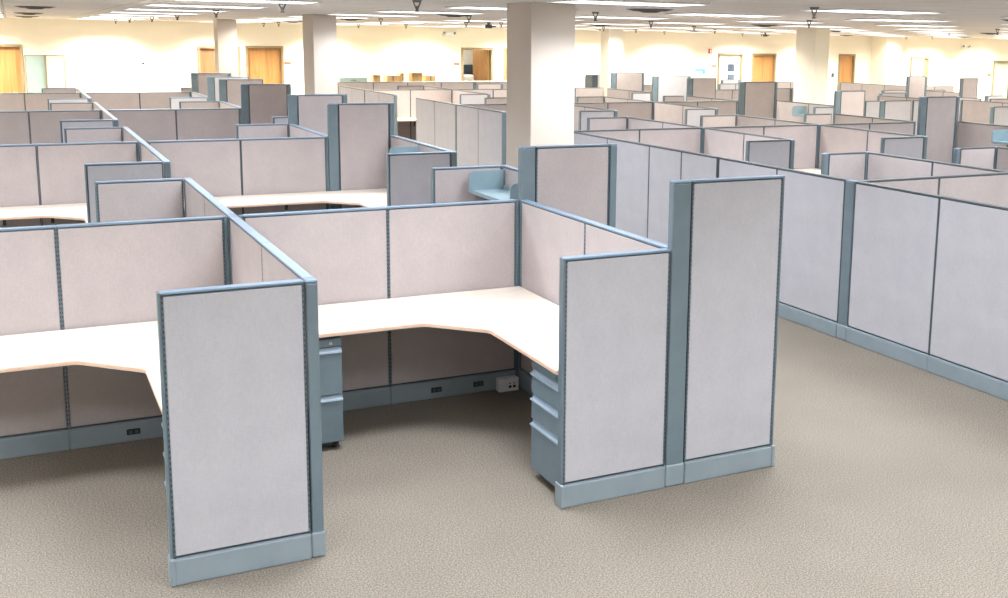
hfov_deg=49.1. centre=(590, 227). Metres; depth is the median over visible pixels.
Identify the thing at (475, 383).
power outlet
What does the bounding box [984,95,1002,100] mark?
panel
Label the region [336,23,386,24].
recessed light
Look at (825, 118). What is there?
panel
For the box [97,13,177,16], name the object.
recessed light
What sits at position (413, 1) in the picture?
sprinkler head
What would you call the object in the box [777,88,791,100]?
panel
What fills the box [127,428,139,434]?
power outlet
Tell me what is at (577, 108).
panel
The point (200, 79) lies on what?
panel
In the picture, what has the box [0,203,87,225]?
countertop
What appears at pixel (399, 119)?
countertop
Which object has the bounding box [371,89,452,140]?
panel
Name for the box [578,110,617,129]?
panel
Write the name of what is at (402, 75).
cardboard box
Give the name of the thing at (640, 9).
ceiling vent
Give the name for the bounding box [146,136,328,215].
panel
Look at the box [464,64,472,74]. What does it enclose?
screen
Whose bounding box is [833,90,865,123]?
panel
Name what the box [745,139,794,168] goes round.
panel
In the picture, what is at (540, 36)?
column
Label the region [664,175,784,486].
panel
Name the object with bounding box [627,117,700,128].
panel
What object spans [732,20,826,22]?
recessed light
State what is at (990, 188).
panel
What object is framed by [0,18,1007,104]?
wall
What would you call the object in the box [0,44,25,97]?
door
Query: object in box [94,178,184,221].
panel
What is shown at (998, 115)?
panel
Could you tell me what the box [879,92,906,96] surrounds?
panel
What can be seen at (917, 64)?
wall
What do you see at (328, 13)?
recessed light
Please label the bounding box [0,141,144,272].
panel
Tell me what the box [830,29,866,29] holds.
recessed light
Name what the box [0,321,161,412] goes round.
countertop
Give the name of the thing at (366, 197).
countertop
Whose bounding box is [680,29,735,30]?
recessed light
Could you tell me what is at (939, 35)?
recessed light
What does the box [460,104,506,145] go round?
panel
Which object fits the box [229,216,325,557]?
panel
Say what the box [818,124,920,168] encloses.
panel
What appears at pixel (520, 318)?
countertop
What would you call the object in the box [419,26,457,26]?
recessed light
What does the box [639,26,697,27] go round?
recessed light
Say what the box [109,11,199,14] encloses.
recessed light
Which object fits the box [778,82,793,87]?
panel
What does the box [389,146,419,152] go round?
shelf
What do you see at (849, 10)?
recessed light
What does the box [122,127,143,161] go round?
panel
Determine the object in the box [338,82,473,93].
panel
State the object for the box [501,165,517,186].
panel
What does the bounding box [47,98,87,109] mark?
panel
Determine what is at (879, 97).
panel
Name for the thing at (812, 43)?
column
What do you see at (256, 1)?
recessed light
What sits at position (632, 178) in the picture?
panel
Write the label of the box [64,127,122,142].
panel
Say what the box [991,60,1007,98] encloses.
door
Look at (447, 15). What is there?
ceiling vent
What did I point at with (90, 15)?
recessed light
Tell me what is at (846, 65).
door
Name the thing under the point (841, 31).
recessed light
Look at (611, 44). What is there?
column
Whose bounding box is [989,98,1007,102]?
panel
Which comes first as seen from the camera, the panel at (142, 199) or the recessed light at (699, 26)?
the panel at (142, 199)
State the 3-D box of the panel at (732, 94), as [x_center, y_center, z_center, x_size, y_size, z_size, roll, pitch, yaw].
[3.432,-2.671,26.715,2.098,1.350,0.070,-4,11,-27]
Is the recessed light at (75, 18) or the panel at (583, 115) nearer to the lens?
the panel at (583, 115)
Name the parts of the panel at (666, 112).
panel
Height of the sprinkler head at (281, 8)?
0.100 m
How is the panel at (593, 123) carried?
on the floor
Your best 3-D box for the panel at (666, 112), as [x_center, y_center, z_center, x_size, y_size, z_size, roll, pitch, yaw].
[1.654,-1.522,19.760,0.070,1.350,1.990,-4,11,-27]
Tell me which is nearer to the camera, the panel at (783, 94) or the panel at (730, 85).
the panel at (783, 94)
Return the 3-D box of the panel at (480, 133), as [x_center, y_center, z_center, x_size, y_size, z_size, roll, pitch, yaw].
[-1.824,-1.274,17.969,0.070,1.350,2.117,-4,11,-27]
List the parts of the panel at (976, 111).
post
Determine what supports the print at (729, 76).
attached to the door at (730, 65)
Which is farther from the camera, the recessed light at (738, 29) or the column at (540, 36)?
the recessed light at (738, 29)
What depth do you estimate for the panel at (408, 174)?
10.69 m
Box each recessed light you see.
[75,18,131,19]
[81,17,146,18]
[88,15,160,17]
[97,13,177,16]
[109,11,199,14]
[123,8,228,11]
[143,3,266,8]
[188,0,321,3]
[196,21,253,22]
[232,19,300,20]
[236,20,274,21]
[259,17,301,18]
[286,15,371,18]
[325,13,421,16]
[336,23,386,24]
[362,22,426,23]
[375,10,486,13]
[398,21,463,22]
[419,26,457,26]
[441,25,496,26]
[442,19,506,21]
[444,5,577,9]
[497,18,586,20]
[547,0,710,6]
[575,15,670,18]
[578,23,652,24]
[584,27,642,28]
[630,29,681,30]
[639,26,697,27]
[646,22,729,23]
[665,12,784,16]
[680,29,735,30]
[699,26,769,27]
[716,31,763,32]
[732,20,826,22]
[738,29,796,30]
[777,25,852,26]
[800,8,944,13]
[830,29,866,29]
[841,31,887,32]
[846,18,954,21]
[849,33,887,33]
[862,34,907,35]
[873,24,960,26]
[892,28,964,29]
[905,31,967,32]
[915,33,952,33]
[939,35,971,35]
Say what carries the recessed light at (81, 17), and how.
in the ceiling
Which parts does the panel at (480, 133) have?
post, post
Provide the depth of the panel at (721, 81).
33.78 m
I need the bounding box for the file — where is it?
[367,81,489,81]
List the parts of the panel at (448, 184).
trim, panel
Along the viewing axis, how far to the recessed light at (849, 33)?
28.72 m
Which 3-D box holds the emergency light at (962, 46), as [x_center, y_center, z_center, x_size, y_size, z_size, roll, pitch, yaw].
[13.307,-6.402,38.993,0.398,0.119,0.136,-4,11,-27]
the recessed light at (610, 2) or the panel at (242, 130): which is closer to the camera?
the recessed light at (610, 2)
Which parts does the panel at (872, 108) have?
panel, post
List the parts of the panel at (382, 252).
panel, panel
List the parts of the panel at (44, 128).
panel, panel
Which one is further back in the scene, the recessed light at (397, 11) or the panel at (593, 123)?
the panel at (593, 123)
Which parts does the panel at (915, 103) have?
panel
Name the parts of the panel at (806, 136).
post, panel, panel, post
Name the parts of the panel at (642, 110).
panel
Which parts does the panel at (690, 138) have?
panel, panel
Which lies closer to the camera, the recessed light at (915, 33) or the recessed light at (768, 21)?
the recessed light at (768, 21)
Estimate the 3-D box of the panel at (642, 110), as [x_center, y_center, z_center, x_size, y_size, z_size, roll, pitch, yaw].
[0.331,-1.621,20.222,1.978,1.350,0.070,-4,11,-27]
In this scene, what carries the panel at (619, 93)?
on the floor
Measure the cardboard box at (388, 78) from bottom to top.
0.162 m
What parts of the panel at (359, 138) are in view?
post, post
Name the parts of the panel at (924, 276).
post, panel, panel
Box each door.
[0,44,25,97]
[197,46,240,75]
[245,46,284,84]
[461,48,492,80]
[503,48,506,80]
[717,53,742,83]
[751,53,776,81]
[837,54,855,90]
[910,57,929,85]
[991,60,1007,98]
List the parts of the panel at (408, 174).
trim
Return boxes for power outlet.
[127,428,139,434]
[431,387,441,392]
[473,381,483,386]
[496,375,518,391]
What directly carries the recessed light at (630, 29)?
in the ceiling
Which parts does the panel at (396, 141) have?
post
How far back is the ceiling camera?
20.68 m
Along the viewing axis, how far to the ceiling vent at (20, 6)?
13.25 m
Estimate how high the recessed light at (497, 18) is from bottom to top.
0.014 m
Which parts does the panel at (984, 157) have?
post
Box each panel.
[0,92,84,141]
[0,110,102,192]
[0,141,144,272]
[0,215,236,459]
[41,88,75,92]
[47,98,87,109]
[50,102,92,109]
[60,119,113,142]
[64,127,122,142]
[82,93,91,101]
[84,161,163,222]
[85,92,190,110]
[93,102,105,118]
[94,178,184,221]
[103,110,118,126]
[107,108,240,141]
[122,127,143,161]
[140,142,170,178]
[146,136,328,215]
[156,279,311,586]
[169,97,206,108]
[179,101,218,108]
[181,87,191,96]
[183,177,235,264]
[191,73,230,99]
[192,92,207,100]
[207,76,248,107]
[218,79,262,106]
[220,101,240,107]
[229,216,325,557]
[236,123,287,138]
[238,199,518,410]
[240,84,290,123]
[272,116,287,123]
[287,94,346,136]
[289,124,327,136]
[327,103,393,208]
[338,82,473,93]
[340,86,365,102]
[365,90,397,135]
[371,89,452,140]
[386,151,450,205]
[390,135,456,166]
[397,86,423,89]
[416,98,454,150]
[424,86,447,88]
[431,165,500,203]
[452,89,487,103]
[455,104,506,166]
[456,89,506,96]
[459,94,490,103]
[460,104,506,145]
[473,81,506,88]
[477,83,502,89]
[484,97,506,104]
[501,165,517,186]
[518,143,616,377]
[519,200,667,395]
[555,248,669,508]
[574,87,603,102]
[574,102,654,119]
[574,105,611,129]
[574,127,702,152]
[574,131,650,237]
[576,96,603,102]
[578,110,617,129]
[587,117,626,129]
[604,96,653,102]
[607,88,651,100]
[611,72,644,90]
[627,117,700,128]
[631,93,650,100]
[644,84,651,91]
[647,145,719,244]
[651,76,690,101]
[654,102,709,123]
[663,95,683,101]
[663,101,737,114]
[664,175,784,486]
[684,108,717,125]
[686,78,715,100]
[687,96,737,114]
[700,115,735,126]
[702,124,820,168]
[704,127,788,160]
[716,89,737,99]
[717,83,738,88]
[719,157,848,336]
[720,80,739,83]
[736,115,814,125]
[738,81,777,118]
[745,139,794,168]
[776,100,833,121]
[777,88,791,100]
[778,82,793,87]
[803,113,831,123]
[813,107,833,123]
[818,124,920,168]
[821,152,865,179]
[824,122,915,134]
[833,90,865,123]
[834,114,915,126]
[836,179,1007,400]
[839,82,905,100]
[857,172,1007,206]
[864,101,884,117]
[865,151,1007,179]
[877,95,918,120]
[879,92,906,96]
[880,136,927,158]
[881,90,945,92]
[884,100,911,120]
[905,76,927,97]
[911,100,918,134]
[917,96,959,162]
[926,90,958,95]
[927,86,953,92]
[953,146,995,168]
[956,97,981,147]
[957,121,1007,147]
[959,78,977,97]
[959,99,1007,123]
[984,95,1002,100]
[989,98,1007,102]
[989,106,1007,124]
[993,146,1007,170]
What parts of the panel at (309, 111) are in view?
post, panel, post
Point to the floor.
(888, 477)
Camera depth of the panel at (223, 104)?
17.98 m
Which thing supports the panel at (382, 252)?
on the floor
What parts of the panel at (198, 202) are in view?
post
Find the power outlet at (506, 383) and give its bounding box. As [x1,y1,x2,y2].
[496,375,518,391]
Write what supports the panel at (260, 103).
on the floor
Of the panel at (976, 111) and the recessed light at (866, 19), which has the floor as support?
the panel at (976, 111)
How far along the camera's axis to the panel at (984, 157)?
12.20 m
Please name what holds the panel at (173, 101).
on the floor
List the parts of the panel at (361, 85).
panel, panel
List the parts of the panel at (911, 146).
trim, post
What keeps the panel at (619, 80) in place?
on the floor
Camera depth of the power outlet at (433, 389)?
7.56 m
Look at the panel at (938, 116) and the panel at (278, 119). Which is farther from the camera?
the panel at (938, 116)
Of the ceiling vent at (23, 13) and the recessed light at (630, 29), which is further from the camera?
the recessed light at (630, 29)
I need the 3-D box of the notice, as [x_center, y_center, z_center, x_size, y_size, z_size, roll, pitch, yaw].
[3.388,-4.833,34.090,0.380,0.150,0.010,-4,11,-27]
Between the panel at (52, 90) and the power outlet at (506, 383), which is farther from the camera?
the panel at (52, 90)
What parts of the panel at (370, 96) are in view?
post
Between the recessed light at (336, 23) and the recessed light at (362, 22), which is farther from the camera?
the recessed light at (336, 23)
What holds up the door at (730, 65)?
in the wall at (100, 55)
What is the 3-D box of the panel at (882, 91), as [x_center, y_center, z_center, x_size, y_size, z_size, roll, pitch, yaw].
[8.251,-2.846,28.204,2.167,1.350,0.070,-4,11,-27]
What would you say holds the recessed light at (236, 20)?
in the ceiling
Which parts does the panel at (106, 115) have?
post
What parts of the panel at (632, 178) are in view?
panel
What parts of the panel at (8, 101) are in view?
panel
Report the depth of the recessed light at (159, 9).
14.10 m
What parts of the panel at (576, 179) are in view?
post, panel, post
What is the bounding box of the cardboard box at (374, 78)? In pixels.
[370,75,380,81]
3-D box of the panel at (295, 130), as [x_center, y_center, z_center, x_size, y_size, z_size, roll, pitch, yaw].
[-3.391,-0.505,13.277,0.070,1.350,1.925,-4,11,-27]
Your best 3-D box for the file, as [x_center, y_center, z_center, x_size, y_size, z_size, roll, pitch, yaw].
[-3.785,-3.266,29.613,4.700,1.330,0.485,-4,11,-27]
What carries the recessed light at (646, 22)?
in the ceiling
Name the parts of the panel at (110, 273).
panel, panel, post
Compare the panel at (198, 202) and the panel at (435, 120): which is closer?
the panel at (198, 202)
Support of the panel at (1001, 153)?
on the floor
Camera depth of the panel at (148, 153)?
10.35 m
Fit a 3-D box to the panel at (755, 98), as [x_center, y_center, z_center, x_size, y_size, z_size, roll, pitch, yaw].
[3.277,-2.013,21.711,0.919,1.718,0.070,-4,11,-27]
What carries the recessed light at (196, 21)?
in the ceiling
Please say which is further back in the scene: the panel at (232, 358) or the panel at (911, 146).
the panel at (911, 146)
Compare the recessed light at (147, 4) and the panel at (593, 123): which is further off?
the panel at (593, 123)
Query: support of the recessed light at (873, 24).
in the ceiling
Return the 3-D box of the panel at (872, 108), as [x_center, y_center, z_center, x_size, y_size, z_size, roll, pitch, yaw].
[5.743,-1.896,22.350,0.500,1.350,0.070,-4,11,-27]
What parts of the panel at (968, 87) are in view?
post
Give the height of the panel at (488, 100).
1.350 m
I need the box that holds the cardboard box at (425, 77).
[423,75,436,80]
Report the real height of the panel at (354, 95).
1.350 m
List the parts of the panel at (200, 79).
post, panel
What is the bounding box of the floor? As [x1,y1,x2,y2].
[0,219,1007,597]
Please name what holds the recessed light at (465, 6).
in the ceiling
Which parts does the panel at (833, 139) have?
panel, panel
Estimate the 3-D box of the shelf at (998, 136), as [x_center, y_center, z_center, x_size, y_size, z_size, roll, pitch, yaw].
[5.997,-1.219,15.229,0.333,0.200,0.836,-4,11,-27]
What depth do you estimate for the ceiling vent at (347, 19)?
18.35 m
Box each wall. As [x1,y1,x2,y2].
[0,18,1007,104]
[464,50,488,80]
[911,59,923,75]
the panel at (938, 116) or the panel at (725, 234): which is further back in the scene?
the panel at (938, 116)
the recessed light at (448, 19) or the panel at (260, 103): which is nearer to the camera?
the panel at (260, 103)
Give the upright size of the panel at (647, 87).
1.350 m
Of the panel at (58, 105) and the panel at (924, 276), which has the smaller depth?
the panel at (924, 276)
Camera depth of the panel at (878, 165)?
10.96 m
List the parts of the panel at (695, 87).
post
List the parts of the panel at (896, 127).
panel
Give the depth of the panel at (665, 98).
22.99 m
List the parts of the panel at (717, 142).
panel, panel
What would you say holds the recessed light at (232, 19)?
in the ceiling
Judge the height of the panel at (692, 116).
1.350 m
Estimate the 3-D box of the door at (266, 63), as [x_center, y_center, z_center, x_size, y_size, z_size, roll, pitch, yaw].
[-8.361,-3.538,28.183,0.950,2.200,0.190,-4,11,-27]
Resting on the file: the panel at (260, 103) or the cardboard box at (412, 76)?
the cardboard box at (412, 76)
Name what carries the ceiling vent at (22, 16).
in the ceiling
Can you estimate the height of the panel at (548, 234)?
1.350 m
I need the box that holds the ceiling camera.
[485,22,495,27]
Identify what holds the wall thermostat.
attached to the wall at (100, 55)
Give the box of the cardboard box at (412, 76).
[408,72,422,81]
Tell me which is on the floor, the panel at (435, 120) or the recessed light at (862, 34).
the panel at (435, 120)
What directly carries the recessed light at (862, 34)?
in the ceiling
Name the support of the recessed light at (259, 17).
in the ceiling
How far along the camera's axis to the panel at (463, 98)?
22.35 m
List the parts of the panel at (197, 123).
panel, panel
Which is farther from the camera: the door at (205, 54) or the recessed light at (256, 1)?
the door at (205, 54)
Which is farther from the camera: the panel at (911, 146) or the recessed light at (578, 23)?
the recessed light at (578, 23)
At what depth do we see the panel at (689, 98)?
22.50 m
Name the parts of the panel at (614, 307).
trim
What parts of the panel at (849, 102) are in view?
post, panel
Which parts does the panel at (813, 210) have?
panel, panel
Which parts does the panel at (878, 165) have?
post, panel, panel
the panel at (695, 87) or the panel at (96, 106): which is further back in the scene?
the panel at (695, 87)
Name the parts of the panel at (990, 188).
panel, panel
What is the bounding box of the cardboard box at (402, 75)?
[396,73,404,81]
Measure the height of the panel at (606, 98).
1.350 m
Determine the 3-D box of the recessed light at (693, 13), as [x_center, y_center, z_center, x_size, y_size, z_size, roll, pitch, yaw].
[1.511,-2.398,12.405,1.220,0.014,0.610,-4,11,-27]
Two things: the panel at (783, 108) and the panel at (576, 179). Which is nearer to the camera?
the panel at (576, 179)
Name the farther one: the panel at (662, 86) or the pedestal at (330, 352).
the panel at (662, 86)
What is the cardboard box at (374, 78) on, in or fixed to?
on the file
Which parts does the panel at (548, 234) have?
panel, panel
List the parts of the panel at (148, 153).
post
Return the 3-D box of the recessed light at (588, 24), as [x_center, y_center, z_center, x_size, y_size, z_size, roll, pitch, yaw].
[0.176,-3.802,20.669,0.580,0.045,0.580,-4,11,-27]
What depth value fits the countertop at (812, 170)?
15.13 m
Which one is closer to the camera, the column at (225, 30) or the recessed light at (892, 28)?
the recessed light at (892, 28)
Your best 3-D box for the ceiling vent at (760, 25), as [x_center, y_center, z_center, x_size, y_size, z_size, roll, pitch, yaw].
[2.855,-3.310,18.017,0.580,0.045,0.580,-4,11,-27]
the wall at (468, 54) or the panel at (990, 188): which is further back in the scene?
the wall at (468, 54)
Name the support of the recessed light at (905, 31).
in the ceiling
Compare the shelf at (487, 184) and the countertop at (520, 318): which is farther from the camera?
the shelf at (487, 184)
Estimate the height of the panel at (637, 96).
1.350 m
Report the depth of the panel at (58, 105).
17.58 m
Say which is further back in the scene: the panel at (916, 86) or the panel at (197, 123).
the panel at (916, 86)
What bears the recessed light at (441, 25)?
in the ceiling
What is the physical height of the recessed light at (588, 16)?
0.014 m
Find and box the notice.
[695,69,704,73]
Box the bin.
[585,74,599,87]
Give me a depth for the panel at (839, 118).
17.31 m
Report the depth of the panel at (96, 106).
16.97 m
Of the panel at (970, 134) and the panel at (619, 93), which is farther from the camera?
the panel at (619, 93)
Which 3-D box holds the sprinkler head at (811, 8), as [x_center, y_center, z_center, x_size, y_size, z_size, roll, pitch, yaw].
[1.947,-1.869,9.581,0.090,0.100,0.090,-4,11,-27]
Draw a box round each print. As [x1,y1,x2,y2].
[727,64,734,71]
[727,74,733,79]
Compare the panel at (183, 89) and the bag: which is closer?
the panel at (183, 89)
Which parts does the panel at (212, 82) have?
post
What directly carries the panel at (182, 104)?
on the floor
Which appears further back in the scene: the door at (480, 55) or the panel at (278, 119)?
the door at (480, 55)
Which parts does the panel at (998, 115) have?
post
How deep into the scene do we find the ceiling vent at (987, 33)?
23.66 m
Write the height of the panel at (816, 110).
1.350 m
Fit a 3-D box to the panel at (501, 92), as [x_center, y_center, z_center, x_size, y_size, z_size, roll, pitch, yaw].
[-2.217,-2.455,24.910,1.860,1.350,0.070,-4,11,-27]
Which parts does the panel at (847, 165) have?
post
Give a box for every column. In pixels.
[213,19,238,75]
[302,14,337,93]
[506,2,574,167]
[600,28,623,95]
[793,27,829,103]
[869,36,903,85]
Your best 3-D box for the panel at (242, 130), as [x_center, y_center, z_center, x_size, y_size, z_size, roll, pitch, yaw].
[-4.169,-0.637,13.984,0.645,1.350,0.082,-4,11,-27]
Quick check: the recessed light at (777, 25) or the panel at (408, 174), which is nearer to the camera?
the panel at (408, 174)
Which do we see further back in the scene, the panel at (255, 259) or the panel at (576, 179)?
the panel at (576, 179)
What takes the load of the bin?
on the floor
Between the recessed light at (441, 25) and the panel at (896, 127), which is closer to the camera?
the panel at (896, 127)
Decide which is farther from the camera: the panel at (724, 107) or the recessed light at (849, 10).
the panel at (724, 107)
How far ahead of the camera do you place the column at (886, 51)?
36.72 m
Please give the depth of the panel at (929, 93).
27.42 m
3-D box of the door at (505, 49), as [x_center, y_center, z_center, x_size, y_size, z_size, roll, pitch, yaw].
[-2.070,-3.998,31.431,1.000,2.220,0.190,-4,11,-27]
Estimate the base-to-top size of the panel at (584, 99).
1.350 m
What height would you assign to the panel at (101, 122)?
1.350 m
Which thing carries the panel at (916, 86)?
on the floor
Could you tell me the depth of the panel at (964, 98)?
24.27 m
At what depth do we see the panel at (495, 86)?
27.85 m
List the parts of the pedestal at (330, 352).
handle, drawer, handle, drawer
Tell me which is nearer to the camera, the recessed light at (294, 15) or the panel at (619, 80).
the recessed light at (294, 15)
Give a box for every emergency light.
[442,31,455,35]
[961,45,970,48]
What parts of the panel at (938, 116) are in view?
post, panel, post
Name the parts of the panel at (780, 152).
trim, panel, post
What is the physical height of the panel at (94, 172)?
1.350 m
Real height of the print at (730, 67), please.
0.240 m
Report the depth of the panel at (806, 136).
15.25 m
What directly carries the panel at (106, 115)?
on the floor
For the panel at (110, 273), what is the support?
on the floor
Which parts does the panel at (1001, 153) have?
post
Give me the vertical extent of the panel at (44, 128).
1.350 m
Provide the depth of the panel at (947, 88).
31.05 m
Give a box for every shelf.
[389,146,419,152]
[468,170,517,199]
[792,106,812,116]
[991,129,1007,144]
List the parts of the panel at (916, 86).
post, post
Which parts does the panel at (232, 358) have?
trim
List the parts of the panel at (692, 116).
trim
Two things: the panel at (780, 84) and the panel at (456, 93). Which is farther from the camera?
the panel at (780, 84)
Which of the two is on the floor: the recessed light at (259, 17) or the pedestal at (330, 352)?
the pedestal at (330, 352)
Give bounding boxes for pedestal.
[319,336,343,446]
[530,360,557,485]
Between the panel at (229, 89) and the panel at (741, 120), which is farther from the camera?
the panel at (229, 89)
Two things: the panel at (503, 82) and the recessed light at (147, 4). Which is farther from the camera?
the panel at (503, 82)
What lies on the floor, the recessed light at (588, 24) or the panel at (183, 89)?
the panel at (183, 89)
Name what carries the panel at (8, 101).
on the floor
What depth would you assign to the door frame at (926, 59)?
38.37 m
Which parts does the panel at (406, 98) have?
panel, panel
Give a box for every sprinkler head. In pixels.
[278,3,285,12]
[412,0,421,11]
[592,12,598,20]
[809,7,818,18]
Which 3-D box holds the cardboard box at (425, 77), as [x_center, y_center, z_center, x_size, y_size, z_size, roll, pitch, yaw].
[-4.298,-3.957,29.178,0.280,0.162,0.362,-4,11,-27]
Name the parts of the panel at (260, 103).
post, post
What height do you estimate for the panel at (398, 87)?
1.350 m
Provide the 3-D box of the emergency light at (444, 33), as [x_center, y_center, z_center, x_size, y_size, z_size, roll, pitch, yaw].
[-3.893,-5.300,30.086,0.398,0.119,0.136,-4,11,-27]
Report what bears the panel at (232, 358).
on the floor
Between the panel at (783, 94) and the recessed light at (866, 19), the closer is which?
the recessed light at (866, 19)
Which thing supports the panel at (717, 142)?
on the floor
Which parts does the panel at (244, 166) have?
panel, panel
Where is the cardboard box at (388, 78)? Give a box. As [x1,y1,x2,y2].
[383,75,399,81]
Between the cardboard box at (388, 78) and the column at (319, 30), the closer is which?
the column at (319, 30)
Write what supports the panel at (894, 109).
on the floor
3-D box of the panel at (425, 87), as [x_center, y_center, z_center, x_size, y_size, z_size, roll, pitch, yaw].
[-3.512,-2.541,25.297,0.070,1.350,1.830,-4,11,-27]
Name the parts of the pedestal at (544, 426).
handle, handle, handle, drawer, drawer, drawer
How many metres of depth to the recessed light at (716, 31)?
29.65 m
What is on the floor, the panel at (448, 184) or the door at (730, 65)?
the panel at (448, 184)
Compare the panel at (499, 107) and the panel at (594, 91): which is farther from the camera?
the panel at (594, 91)
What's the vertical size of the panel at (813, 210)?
1.350 m
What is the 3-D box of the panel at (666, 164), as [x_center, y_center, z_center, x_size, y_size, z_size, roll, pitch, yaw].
[0.943,-0.124,11.432,0.070,1.350,1.298,-4,11,-27]
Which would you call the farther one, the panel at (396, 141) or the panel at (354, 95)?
the panel at (354, 95)
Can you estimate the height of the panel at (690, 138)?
1.350 m
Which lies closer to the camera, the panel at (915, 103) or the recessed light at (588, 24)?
the recessed light at (588, 24)
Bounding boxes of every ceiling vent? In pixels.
[9,11,48,14]
[11,5,59,8]
[12,15,39,17]
[337,18,367,20]
[433,13,473,16]
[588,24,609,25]
[620,7,679,12]
[750,24,781,26]
[977,32,1001,34]
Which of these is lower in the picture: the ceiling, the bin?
the bin
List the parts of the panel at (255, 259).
panel, panel, post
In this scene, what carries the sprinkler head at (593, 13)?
attached to the ceiling
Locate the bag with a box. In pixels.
[464,74,473,80]
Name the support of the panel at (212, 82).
on the floor
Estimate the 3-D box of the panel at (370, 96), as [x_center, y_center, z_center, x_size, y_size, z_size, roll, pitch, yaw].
[-4.327,-2.100,22.614,0.070,1.350,2.098,-4,11,-27]
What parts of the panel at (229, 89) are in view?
post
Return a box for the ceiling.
[0,0,1007,37]
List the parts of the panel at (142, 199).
trim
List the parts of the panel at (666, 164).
panel, panel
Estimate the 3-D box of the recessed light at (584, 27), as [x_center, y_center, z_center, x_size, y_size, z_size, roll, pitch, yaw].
[0.520,-4.622,25.458,1.220,0.014,0.610,-4,11,-27]
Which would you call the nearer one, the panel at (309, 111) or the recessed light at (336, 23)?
the panel at (309, 111)
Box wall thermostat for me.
[140,62,147,68]
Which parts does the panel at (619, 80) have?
post, post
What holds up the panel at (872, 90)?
on the floor
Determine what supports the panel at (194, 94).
on the floor
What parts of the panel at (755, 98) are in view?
post, post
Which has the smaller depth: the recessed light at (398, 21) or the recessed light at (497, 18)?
the recessed light at (497, 18)
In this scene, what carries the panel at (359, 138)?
on the floor
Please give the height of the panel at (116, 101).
1.350 m
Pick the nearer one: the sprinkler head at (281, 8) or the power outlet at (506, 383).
the power outlet at (506, 383)
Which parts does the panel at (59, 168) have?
panel, panel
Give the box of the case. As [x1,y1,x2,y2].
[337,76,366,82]
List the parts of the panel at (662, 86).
post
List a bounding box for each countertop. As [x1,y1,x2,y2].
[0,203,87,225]
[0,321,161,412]
[184,188,386,209]
[318,286,558,374]
[397,118,415,125]
[794,168,820,173]
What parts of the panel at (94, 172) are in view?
trim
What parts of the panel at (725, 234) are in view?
post, trim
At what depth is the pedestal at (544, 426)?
6.03 m
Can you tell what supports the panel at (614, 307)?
on the floor
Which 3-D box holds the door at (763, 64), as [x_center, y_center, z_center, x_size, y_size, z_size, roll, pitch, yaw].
[5.493,-4.504,35.343,0.940,2.150,0.190,-4,11,-27]
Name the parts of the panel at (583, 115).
trim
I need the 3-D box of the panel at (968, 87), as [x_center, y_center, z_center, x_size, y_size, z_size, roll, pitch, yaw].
[9.104,-2.750,26.611,0.568,1.718,0.082,-4,11,-27]
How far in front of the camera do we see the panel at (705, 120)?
16.96 m
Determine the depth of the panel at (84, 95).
19.36 m
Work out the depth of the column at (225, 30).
22.12 m
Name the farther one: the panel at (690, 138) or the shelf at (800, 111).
the shelf at (800, 111)
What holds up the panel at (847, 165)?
on the floor
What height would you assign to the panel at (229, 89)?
1.718 m

